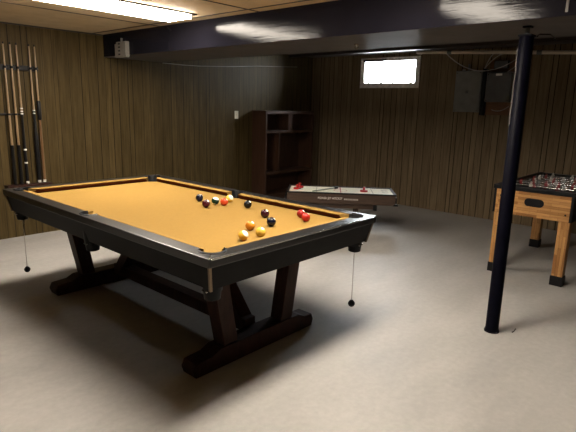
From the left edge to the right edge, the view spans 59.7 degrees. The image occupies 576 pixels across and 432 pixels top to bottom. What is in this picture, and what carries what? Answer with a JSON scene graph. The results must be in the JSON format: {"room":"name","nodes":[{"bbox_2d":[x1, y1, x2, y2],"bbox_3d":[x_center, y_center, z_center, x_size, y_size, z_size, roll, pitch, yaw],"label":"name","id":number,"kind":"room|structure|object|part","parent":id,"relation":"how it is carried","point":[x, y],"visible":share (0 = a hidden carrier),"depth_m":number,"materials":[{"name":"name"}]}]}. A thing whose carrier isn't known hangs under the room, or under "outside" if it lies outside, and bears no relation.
{"room":"basement game room","nodes":[
{"label":"basement game room","id":0,"kind":"room"},
{"bbox_2d":[0,23,312,239],"bbox_3d":[-2.388,-1.125,5.932,0.100,2.500,8.420,12,16,41],"label":"wall","id":1,"kind":"structure","parent":0,"point":[103,117],"depth_m":6.27,"materials":[{"name":"brown wood"}]},
{"bbox_2d":[0,64,51,188],"bbox_3d":[-2.806,-0.941,5.337,0.110,1.275,0.460,12,16,41],"label":"cue rack","id":2,"kind":"object","parent":1,"relation":"attached to","point":[2,66],"visible":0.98,"depth_m":5.29,"materials":[{"name":"brown wood"}]},
{"bbox_2d":[2,41,16,184],"bbox_3d":[-2.900,-1.049,5.223,0.034,1.460,0.034,1,12,-3],"label":"pool cue","id":3,"kind":"object","parent":2,"relation":"on","point":[8,106],"visible":1,"depth_m":5.26,"materials":[{"name":"brown wood"}]},
{"bbox_2d":[9,42,23,183],"bbox_3d":[-2.856,-1.058,5.271,0.034,1.460,0.034,1,12,-3],"label":"pool cue","id":4,"kind":"object","parent":2,"relation":"on","point":[15,109],"visible":1,"depth_m":5.31,"materials":[{"name":"brown wood"}]},
{"bbox_2d":[15,43,29,183],"bbox_3d":[-2.816,-1.067,5.314,0.035,1.460,0.035,12,16,41],"label":"pool cue","id":5,"kind":"object","parent":2,"relation":"on","point":[21,108],"visible":1,"depth_m":5.34,"materials":[{"name":"brown wood"}]},
{"bbox_2d":[28,44,41,182],"bbox_3d":[-2.732,-1.084,5.405,0.046,1.460,0.046,12,16,41],"label":"pool cue","id":6,"kind":"object","parent":2,"relation":"on","point":[36,139],"visible":1,"depth_m":5.45,"materials":[{"name":"brown wood"}]},
{"bbox_2d":[33,45,45,181],"bbox_3d":[-2.695,-1.092,5.445,0.042,1.460,0.042,12,16,41],"label":"pool cue","id":7,"kind":"object","parent":2,"relation":"on","point":[39,114],"visible":1,"depth_m":5.45,"materials":[{"name":"brown wood"}]},
{"bbox_2d":[0,21,102,35],"bbox_3d":[-3.654,-1.798,4.240,0.012,0.022,4.450,12,16,41],"label":"trim","id":8,"kind":"structure","parent":1,"relation":"attached to","point":[0,21],"depth_m":5.39,"materials":[{"name":"brown wood"}]},
{"bbox_2d":[92,0,309,33],"bbox_3d":[0.422,-1.517,3.413,7.220,0.014,0.018,12,16,41],"label":"trim","id":9,"kind":"structure","parent":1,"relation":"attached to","point":[302,0],"depth_m":4.28,"materials":[{"name":"brown wood"}]},
{"bbox_2d":[165,63,287,66],"bbox_3d":[-0.734,-2.236,7.447,0.010,0.148,2.640,12,16,41],"label":"cable","id":10,"kind":"object","parent":1,"relation":"attached to","point":[165,63],"visible":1,"depth_m":7.37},
{"bbox_2d":[0,0,334,34],"bbox_3d":[-0.900,-1.262,1.975,7.420,0.060,4.900,12,16,41],"label":"ceiling","id":11,"kind":"structure","parent":0,"point":[10,13],"depth_m":4.41,"materials":[{"name":"tile"}]},
{"bbox_2d":[0,1,160,26],"bbox_3d":[-2.792,-1.614,3.480,0.018,0.014,4.450,12,16,41],"label":"trim","id":12,"kind":"structure","parent":11,"relation":"attached to","point":[0,1],"depth_m":4.43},
{"bbox_2d":[38,0,196,21],"bbox_3d":[-1.353,-1.667,4.005,0.370,0.042,1.280,12,16,41],"label":"ceiling light","id":13,"kind":"object","parent":11,"relation":"attached to","point":[124,7],"visible":1,"depth_m":4.01,"materials":[{"name":"white plastic"}]},
{"bbox_2d":[204,0,259,11],"bbox_3d":[-1.733,-1.382,2.548,0.018,0.014,4.450,12,16,41],"label":"trim","id":14,"kind":"structure","parent":11,"relation":"attached to","point":[204,0],"depth_m":3.92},
{"bbox_2d":[0,198,575,431],"bbox_3d":[0.258,0.745,3.789,7.420,0.100,8.520,12,16,41],"label":"floor","id":15,"kind":"structure","parent":0,"point":[413,352],"depth_m":3.17,"materials":[{"name":"paint"}]},
{"bbox_2d":[3,174,375,378],"bbox_3d":[-0.827,0.283,3.654,2.506,0.806,1.382,12,16,41],"label":"pool table","id":16,"kind":"object","parent":15,"relation":"on","point":[155,222],"visible":0.98,"depth_m":3.19,"materials":[{"name":"fabric"}]},
{"bbox_2d":[15,212,28,219],"bbox_3d":[-2.080,-0.021,3.929,0.098,0.100,0.100,12,16,41],"label":"cup","id":17,"kind":"object","parent":16,"relation":"on","point":[19,216],"depth_m":3.90,"materials":[{"name":"black rubber"}]},
{"bbox_2d":[23,224,30,271],"bbox_3d":[-2.087,0.238,3.986,0.046,0.436,0.046,12,16,41],"label":"hanging cord","id":18,"kind":"object","parent":16,"relation":"hanging from","point":[27,268],"visible":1,"depth_m":4.01,"materials":[{"name":"black rubber"}]},
{"bbox_2d":[26,191,92,213],"bbox_3d":[-1.634,-0.095,3.527,1.043,0.039,0.042,12,16,41],"label":"cushion","id":19,"kind":"object","parent":16,"relation":"on","point":[87,211],"depth_m":3.44,"materials":[{"name":"fabric"}]},
{"bbox_3d":[-1.670,0.200,3.994,0.100,0.540,0.206,12,16,41],"label":"leg","id":20,"kind":"part","parent":16,"relation":"part of","materials":[{"name":"brown wood"}]},
{"bbox_3d":[-1.710,-0.278,4.359,0.090,0.045,1.378,12,16,41],"label":"rail","id":21,"kind":"part","parent":16,"relation":"part of","materials":[{"name":"black laminate"}]},
{"bbox_2d":[28,177,147,192],"bbox_3d":[-1.661,-0.269,4.316,0.042,0.039,1.078,12,16,41],"label":"cushion","id":22,"kind":"object","parent":16,"relation":"on","point":[96,184],"depth_m":4.26,"materials":[{"name":"fabric"}]},
{"bbox_2d":[85,244,99,251],"bbox_3d":[-1.232,0.168,3.164,0.098,0.100,0.100,12,16,41],"label":"cup","id":23,"kind":"object","parent":16,"relation":"on","point":[89,247],"depth_m":3.13,"materials":[{"name":"black plastic"}]},
{"bbox_3d":[-1.251,0.009,3.104,2.496,0.045,0.090,12,16,41],"label":"rail","id":24,"kind":"part","parent":16,"relation":"part of","materials":[{"name":"black laminate"}]},
{"bbox_2d":[99,214,203,251],"bbox_3d":[-0.779,0.091,2.775,1.043,0.039,0.042,12,16,41],"label":"cushion","id":25,"kind":"object","parent":16,"relation":"on","point":[191,244],"depth_m":2.70,"materials":[{"name":"fabric"}]},
{"bbox_2d":[157,177,231,195],"bbox_3d":[-0.855,-0.261,4.371,1.043,0.039,0.042,12,16,41],"label":"cushion","id":26,"kind":"object","parent":16,"relation":"on","point":[162,180],"depth_m":4.32,"materials":[{"name":"fabric"}]},
{"bbox_2d":[196,194,202,201],"bbox_3d":[-0.669,-0.138,3.788,0.057,0.057,0.057,-3,13,-20],"label":"ball","id":27,"kind":"object","parent":16,"relation":"on","point":[199,197],"visible":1,"depth_m":3.77,"materials":[{"name":"blue plastic"}]},
{"bbox_2d":[202,199,209,206],"bbox_3d":[-0.585,-0.089,3.579,0.057,0.057,0.057,-5,14,-28],"label":"ball","id":28,"kind":"object","parent":16,"relation":"on","point":[206,203],"visible":1,"depth_m":3.56,"materials":[{"name":"plastic"}]},
{"bbox_3d":[-0.359,0.293,2.314,0.018,0.135,0.058,1,12,-3],"label":"corner post","id":29,"kind":"part","parent":16,"relation":"part of","materials":[{"name":"brown wood"}]},
{"bbox_2d":[202,287,221,300],"bbox_3d":[-0.366,0.353,2.420,0.098,0.100,0.100,12,16,41],"label":"cup","id":30,"kind":"object","parent":16,"relation":"on","point":[209,293],"depth_m":2.39,"materials":[{"name":"black plastic"}]},
{"bbox_2d":[211,197,218,204],"bbox_3d":[-0.533,-0.111,3.684,0.057,0.057,0.057,-5,14,-28],"label":"ball","id":31,"kind":"object","parent":16,"relation":"on","point":[215,200],"visible":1,"depth_m":3.66,"materials":[{"name":"green plastic"}]},
{"bbox_3d":[-0.396,0.479,2.873,0.100,0.540,0.206,12,16,41],"label":"leg","id":32,"kind":"part","parent":16,"relation":"part of","materials":[{"name":"brown wood"}]},
{"bbox_2d":[220,198,227,205],"bbox_3d":[-0.465,-0.104,3.658,0.057,0.057,0.057,-3,13,-18],"label":"ball","id":33,"kind":"object","parent":16,"relation":"on","point":[223,201],"visible":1,"depth_m":3.64,"materials":[{"name":"red plastic"}]},
{"bbox_2d":[226,195,232,201],"bbox_3d":[-0.442,-0.133,3.794,0.057,0.057,0.057,-4,13,-22],"label":"ball","id":34,"kind":"object","parent":16,"relation":"on","point":[229,198],"visible":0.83,"depth_m":3.77,"materials":[{"name":"plastic"}]},
{"bbox_2d":[238,230,248,240],"bbox_3d":[-0.243,0.106,2.727,0.057,0.057,0.057,-5,14,-29],"label":"ball","id":35,"kind":"object","parent":16,"relation":"on","point":[243,235],"visible":1,"depth_m":2.71,"materials":[{"name":"yellow plastic"}]},
{"bbox_2d":[244,200,251,207],"bbox_3d":[-0.287,-0.083,3.585,0.057,0.057,0.057,-5,14,-28],"label":"ball","id":36,"kind":"object","parent":16,"relation":"on","point":[247,204],"visible":1,"depth_m":3.57,"materials":[{"name":"black plastic"}]},
{"bbox_2d":[245,221,254,229],"bbox_3d":[-0.223,0.056,2.957,0.057,0.057,0.057,-6,14,-30],"label":"ball","id":37,"kind":"object","parent":16,"relation":"on","point":[250,225],"visible":1,"depth_m":2.94,"materials":[{"name":"orange plastic"}]},
{"bbox_2d":[256,227,265,236],"bbox_3d":[-0.153,0.090,2.811,0.057,0.057,0.057,-3,13,-20],"label":"ball","id":38,"kind":"object","parent":16,"relation":"on","point":[260,232],"visible":0.98,"depth_m":2.79,"materials":[{"name":"yellow plastic"}]},
{"bbox_3d":[-0.384,-0.175,4.043,2.496,0.045,0.090,12,16,41],"label":"rail","id":39,"kind":"part","parent":16,"relation":"part of","materials":[{"name":"black laminate"}]},
{"bbox_2d":[261,209,268,217],"bbox_3d":[-0.151,-0.016,3.295,0.057,0.057,0.057,-4,14,-23],"label":"ball","id":40,"kind":"object","parent":16,"relation":"on","point":[264,213],"visible":1,"depth_m":3.27,"materials":[{"name":"purple plastic"}]},
{"bbox_2d":[267,217,275,225],"bbox_3d":[-0.102,0.035,3.067,0.057,0.057,0.057,-3,13,-17],"label":"ball","id":41,"kind":"object","parent":16,"relation":"on","point":[271,221],"visible":1,"depth_m":3.05,"materials":[{"name":"plastic"}]},
{"bbox_2d":[222,217,347,250],"bbox_3d":[0.026,0.100,2.830,0.042,0.039,1.078,12,16,41],"label":"cushion","id":42,"kind":"object","parent":16,"relation":"on","point":[339,219],"depth_m":2.73,"materials":[{"name":"fabric"}]},
{"bbox_3d":[-0.007,0.396,3.294,0.100,0.540,0.196,12,16,41],"label":"leg","id":43,"kind":"part","parent":16,"relation":"part of","materials":[{"name":"brown wood"}]},
{"bbox_3d":[0.075,0.112,2.788,0.090,0.045,1.378,12,16,41],"label":"rail","id":44,"kind":"part","parent":16,"relation":"part of","materials":[{"name":"black laminate"}]},
{"bbox_3d":[0.109,0.103,2.755,0.006,0.008,1.358,12,16,41],"label":"edge trim","id":45,"kind":"part","parent":16,"relation":"part of","materials":[{"name":"wood"}]},
{"bbox_2d":[238,193,348,218],"bbox_3d":[-0.001,-0.074,3.619,1.043,0.039,0.042,12,16,41],"label":"cushion","id":46,"kind":"object","parent":16,"relation":"on","point":[311,210],"depth_m":3.58,"materials":[{"name":"fabric"}]},
{"bbox_2d":[297,209,304,217],"bbox_3d":[0.086,-0.015,3.319,0.057,0.057,0.057,8,14,29],"label":"ball","id":47,"kind":"object","parent":16,"relation":"on","point":[300,212],"visible":0.65,"depth_m":3.30,"materials":[{"name":"red plastic"}]},
{"bbox_2d":[301,213,309,221],"bbox_3d":[0.114,0.008,3.216,0.057,0.057,0.057,-4,13,-23],"label":"ball","id":48,"kind":"object","parent":16,"relation":"on","point":[305,217],"visible":1,"depth_m":3.20,"materials":[{"name":"red plastic"}]},
{"bbox_2d":[348,259,354,306],"bbox_3d":[0.431,0.421,3.342,0.046,0.391,0.046,12,16,41],"label":"hanging cord","id":49,"kind":"object","parent":16,"relation":"hanging from","point":[351,303],"visible":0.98,"depth_m":3.36,"materials":[{"name":"black rubber"}]},
{"bbox_2d":[348,242,361,252],"bbox_3d":[0.437,0.183,3.290,0.098,0.100,0.100,12,16,41],"label":"cup","id":50,"kind":"object","parent":16,"relation":"on","point":[355,248],"depth_m":3.26,"materials":[{"name":"black plastic"}]},
{"bbox_3d":[0.530,0.103,3.277,0.058,0.135,0.018,1,12,-3],"label":"corner post","id":51,"kind":"part","parent":16,"relation":"part of","materials":[{"name":"black wood"}]},
{"bbox_2d":[252,110,313,197],"bbox_3d":[-0.077,-1.012,8.249,0.300,1.400,1.140,12,16,41],"label":"bookcase","id":52,"kind":"object","parent":15,"relation":"on","point":[282,141],"visible":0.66,"depth_m":8.17,"materials":[{"name":"red wood"}]},
{"bbox_3d":[-0.450,-0.932,7.845,0.300,1.400,0.030,12,16,41],"label":"panel","id":53,"kind":"part","parent":52,"relation":"part of","materials":[{"name":"red wood"}]},
{"bbox_3d":[-0.090,-0.406,8.380,0.283,0.040,1.080,12,16,41],"label":"shelf","id":54,"kind":"part","parent":52,"relation":"part of","materials":[{"name":"red wood"}]},
{"bbox_3d":[-0.183,-1.042,8.340,0.010,1.295,1.080,12,16,41],"label":"panel","id":55,"kind":"part","parent":52,"relation":"part of","materials":[{"name":"red wood"}]},
{"bbox_3d":[-0.081,-0.757,8.302,0.283,0.040,1.080,12,16,41],"label":"shelf","id":56,"kind":"part","parent":52,"relation":"part of","materials":[{"name":"red wood"}]},
{"bbox_3d":[-0.065,-1.382,8.165,0.283,0.040,1.080,12,16,41],"label":"shelf","id":57,"kind":"part","parent":52,"relation":"part of","materials":[{"name":"red wood"}]},
{"bbox_3d":[0.295,-1.091,8.652,0.300,1.400,0.030,12,16,41],"label":"panel","id":58,"kind":"part","parent":52,"relation":"part of","materials":[{"name":"red wood"}]},
{"bbox_2d":[285,184,397,211],"bbox_3d":[0.632,-0.076,6.154,1.325,0.506,0.516,2,12,4],"label":"table","id":59,"kind":"object","parent":15,"relation":"on","point":[345,197],"visible":0.94,"depth_m":5.90,"materials":[{"name":"brown wood"}]},
{"bbox_2d":[312,186,337,191],"bbox_3d":[0.451,-0.328,6.077,0.418,0.030,0.030,-9,16,-39],"label":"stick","id":60,"kind":"object","parent":59,"relation":"on","point":[336,187],"visible":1,"depth_m":6.10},
{"bbox_3d":[0.638,-0.314,6.103,1.281,0.018,0.512,2,12,4],"label":"edge rail","id":61,"kind":"part","parent":59,"relation":"part of","materials":[{"name":"white plastic"}]},
{"bbox_2d":[484,26,535,333],"bbox_3d":[1.430,-0.178,3.254,0.100,1.989,0.100,12,16,41],"label":"support post","id":62,"kind":"object","parent":15,"relation":"on","point":[526,41],"visible":1,"depth_m":3.21,"materials":[{"name":"black metal"}]},
{"bbox_2d":[508,49,517,124],"bbox_3d":[1.400,-0.799,3.117,0.008,0.460,0.019,1,12,0],"label":"cable","id":63,"kind":"object","parent":62,"relation":"attached to","point":[517,49],"visible":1,"depth_m":3.11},
{"bbox_2d":[487,172,575,286],"bbox_3d":[2.698,0.081,4.871,1.010,0.853,1.376,12,16,41],"label":"foosball table","id":64,"kind":"object","parent":15,"relation":"on","point":[540,196],"visible":0.96,"depth_m":4.40,"materials":[{"name":"brown wood"}]},
{"bbox_3d":[1.974,0.183,4.714,0.090,0.515,0.090,12,16,41],"label":"leg","id":65,"kind":"part","parent":64,"relation":"part of","materials":[{"name":"brown wood"}]},
{"bbox_3d":[2.361,-0.249,5.117,0.022,0.225,1.360,12,16,41],"label":"panel","id":66,"kind":"part","parent":64,"relation":"part of","materials":[{"name":"brown wood"}]},
{"bbox_3d":[2.149,-0.100,4.424,0.620,0.220,0.025,12,16,41],"label":"panel","id":67,"kind":"part","parent":64,"relation":"part of","materials":[{"name":"brown wood"}]},
{"bbox_3d":[2.799,0.007,5.609,0.090,0.515,0.090,12,16,41],"label":"leg","id":68,"kind":"part","parent":64,"relation":"part of","materials":[{"name":"brown wood"}]},
{"bbox_3d":[2.405,-0.250,4.547,0.890,0.017,0.018,12,16,41],"label":"rod","id":69,"kind":"part","parent":64,"relation":"part of","materials":[{"name":"metal"}]},
{"bbox_3d":[2.446,-0.286,4.715,0.720,0.017,0.018,12,16,41],"label":"rod","id":70,"kind":"part","parent":64,"relation":"part of","materials":[{"name":"metal"}]},
{"bbox_3d":[2.613,-0.294,4.773,0.890,0.017,0.018,12,16,41],"label":"rod","id":71,"kind":"part","parent":64,"relation":"part of","materials":[{"name":"metal"}]},
{"bbox_3d":[2.654,-0.330,4.941,0.720,0.017,0.018,12,16,41],"label":"rod","id":72,"kind":"part","parent":64,"relation":"part of","materials":[{"name":"metal"}]},
{"bbox_3d":[2.821,-0.339,4.998,0.890,0.017,0.018,12,16,41],"label":"rod","id":73,"kind":"part","parent":64,"relation":"part of","materials":[{"name":"metal"}]},
{"bbox_3d":[2.862,-0.375,5.166,0.720,0.017,0.018,12,16,41],"label":"rod","id":74,"kind":"part","parent":64,"relation":"part of","materials":[{"name":"metal"}]},
{"bbox_3d":[3.026,-0.382,5.220,0.890,0.017,0.018,12,16,41],"label":"rod","id":75,"kind":"part","parent":64,"relation":"part of","materials":[{"name":"metal"}]},
{"bbox_3d":[2.378,0.272,4.358,0.090,0.515,0.090,12,16,41],"label":"leg","id":76,"kind":"part","parent":64,"relation":"part of","materials":[{"name":"brown wood"}]},
{"bbox_3d":[2.833,-0.146,4.702,0.022,0.225,1.360,12,16,41],"label":"panel","id":77,"kind":"part","parent":64,"relation":"part of","materials":[{"name":"brown wood"}]},
{"bbox_2d":[288,35,575,57],"bbox_3d":[1.961,-1.929,5.060,7.420,0.060,3.620,12,16,41],"label":"ceiling","id":78,"kind":"structure","parent":0,"point":[569,42],"depth_m":6.80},
{"bbox_2d":[103,0,575,61],"bbox_3d":[0.773,-1.526,3.810,7.220,0.370,0.790,12,16,41],"label":"ceiling beam","id":79,"kind":"structure","parent":78,"relation":"attached to","point":[337,25],"depth_m":3.73,"materials":[{"name":"paint"}]},
{"bbox_2d":[115,38,129,57],"bbox_3d":[-1.854,-1.872,5.586,0.240,0.205,0.054,12,16,41],"label":"box","id":80,"kind":"object","parent":79,"relation":"attached to","point":[121,48],"visible":1,"depth_m":5.54,"materials":[{"name":"grey plastic"}]},
{"bbox_2d":[565,0,569,11],"bbox_3d":[1.490,-1.135,2.674,0.014,0.090,0.011,12,16,41],"label":"clip","id":81,"kind":"object","parent":79,"relation":"attached to","point":[567,1],"visible":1,"depth_m":2.68,"materials":[{"name":"grey plastic"}]},
{"bbox_2d":[416,48,575,54],"bbox_3d":[3.511,-1.915,5.882,4.392,0.264,0.148,12,16,41],"label":"drain pipe","id":82,"kind":"object","parent":78,"relation":"hanging from","point":[538,52],"visible":0.95,"depth_m":6.55,"materials":[{"name":"grey metal"}]},
{"bbox_2d":[447,54,515,70],"bbox_3d":[2.534,-2.036,6.621,0.967,0.251,0.012,12,16,41],"label":"power cable","id":83,"kind":"object","parent":82,"relation":"hanging from","point":[447,54],"visible":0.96,"depth_m":6.63,"materials":[{"name":"plastic"}]},
{"bbox_2d":[289,36,575,57],"bbox_3d":[2.725,-2.049,5.899,7.220,0.048,0.100,12,16,41],"label":"pipe","id":84,"kind":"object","parent":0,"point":[558,39],"depth_m":6.54,"materials":[{"name":"black metal"}]},
{"bbox_2d":[311,43,575,233],"bbox_3d":[3.116,-1.125,6.572,7.220,2.500,0.100,12,16,41],"label":"wall","id":85,"kind":"structure","parent":0,"point":[411,142],"depth_m":7.35,"materials":[{"name":"brown wood"}]},
{"bbox_2d":[360,56,420,87],"bbox_3d":[1.545,-2.203,7.718,1.034,0.455,0.056,12,16,41],"label":"window","id":86,"kind":"structure","parent":85,"relation":"in","point":[415,84],"depth_m":7.70,"materials":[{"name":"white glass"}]},
{"bbox_2d":[453,64,482,111],"bbox_3d":[2.482,-1.756,6.896,0.365,0.640,0.100,12,16,41],"label":"electrical box","id":87,"kind":"object","parent":85,"relation":"attached to","point":[468,84],"visible":0.95,"depth_m":6.87,"materials":[{"name":"grey metal"}]},
{"bbox_2d":[479,69,488,114],"bbox_3d":[2.642,-1.667,6.766,0.040,0.610,0.100,12,16,41],"label":"duct","id":88,"kind":"object","parent":85,"relation":"attached to","point":[482,103],"visible":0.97,"depth_m":6.74,"materials":[{"name":"black metal"}]},
{"bbox_2d":[485,59,515,114],"bbox_3d":[2.867,-1.688,6.610,0.460,0.710,0.018,12,16,41],"label":"board","id":89,"kind":"object","parent":85,"relation":"attached to","point":[496,106],"visible":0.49,"depth_m":6.67,"materials":[{"name":"brown wood"}]},
{"bbox_2d":[484,71,514,101],"bbox_3d":[2.779,-1.698,6.609,0.323,0.385,0.100,12,16,41],"label":"electrical box","id":90,"kind":"object","parent":89,"relation":"attached to","point":[499,85],"visible":0.98,"depth_m":6.56,"materials":[{"name":"grey metal"}]},
{"bbox_2d":[494,60,509,68],"bbox_3d":[2.795,-1.982,6.562,0.180,0.100,0.065,12,16,41],"label":"junction box","id":91,"kind":"object","parent":89,"relation":"attached to","point":[498,63],"visible":0.94,"depth_m":6.54,"materials":[{"name":"grey metal"}]}
]}

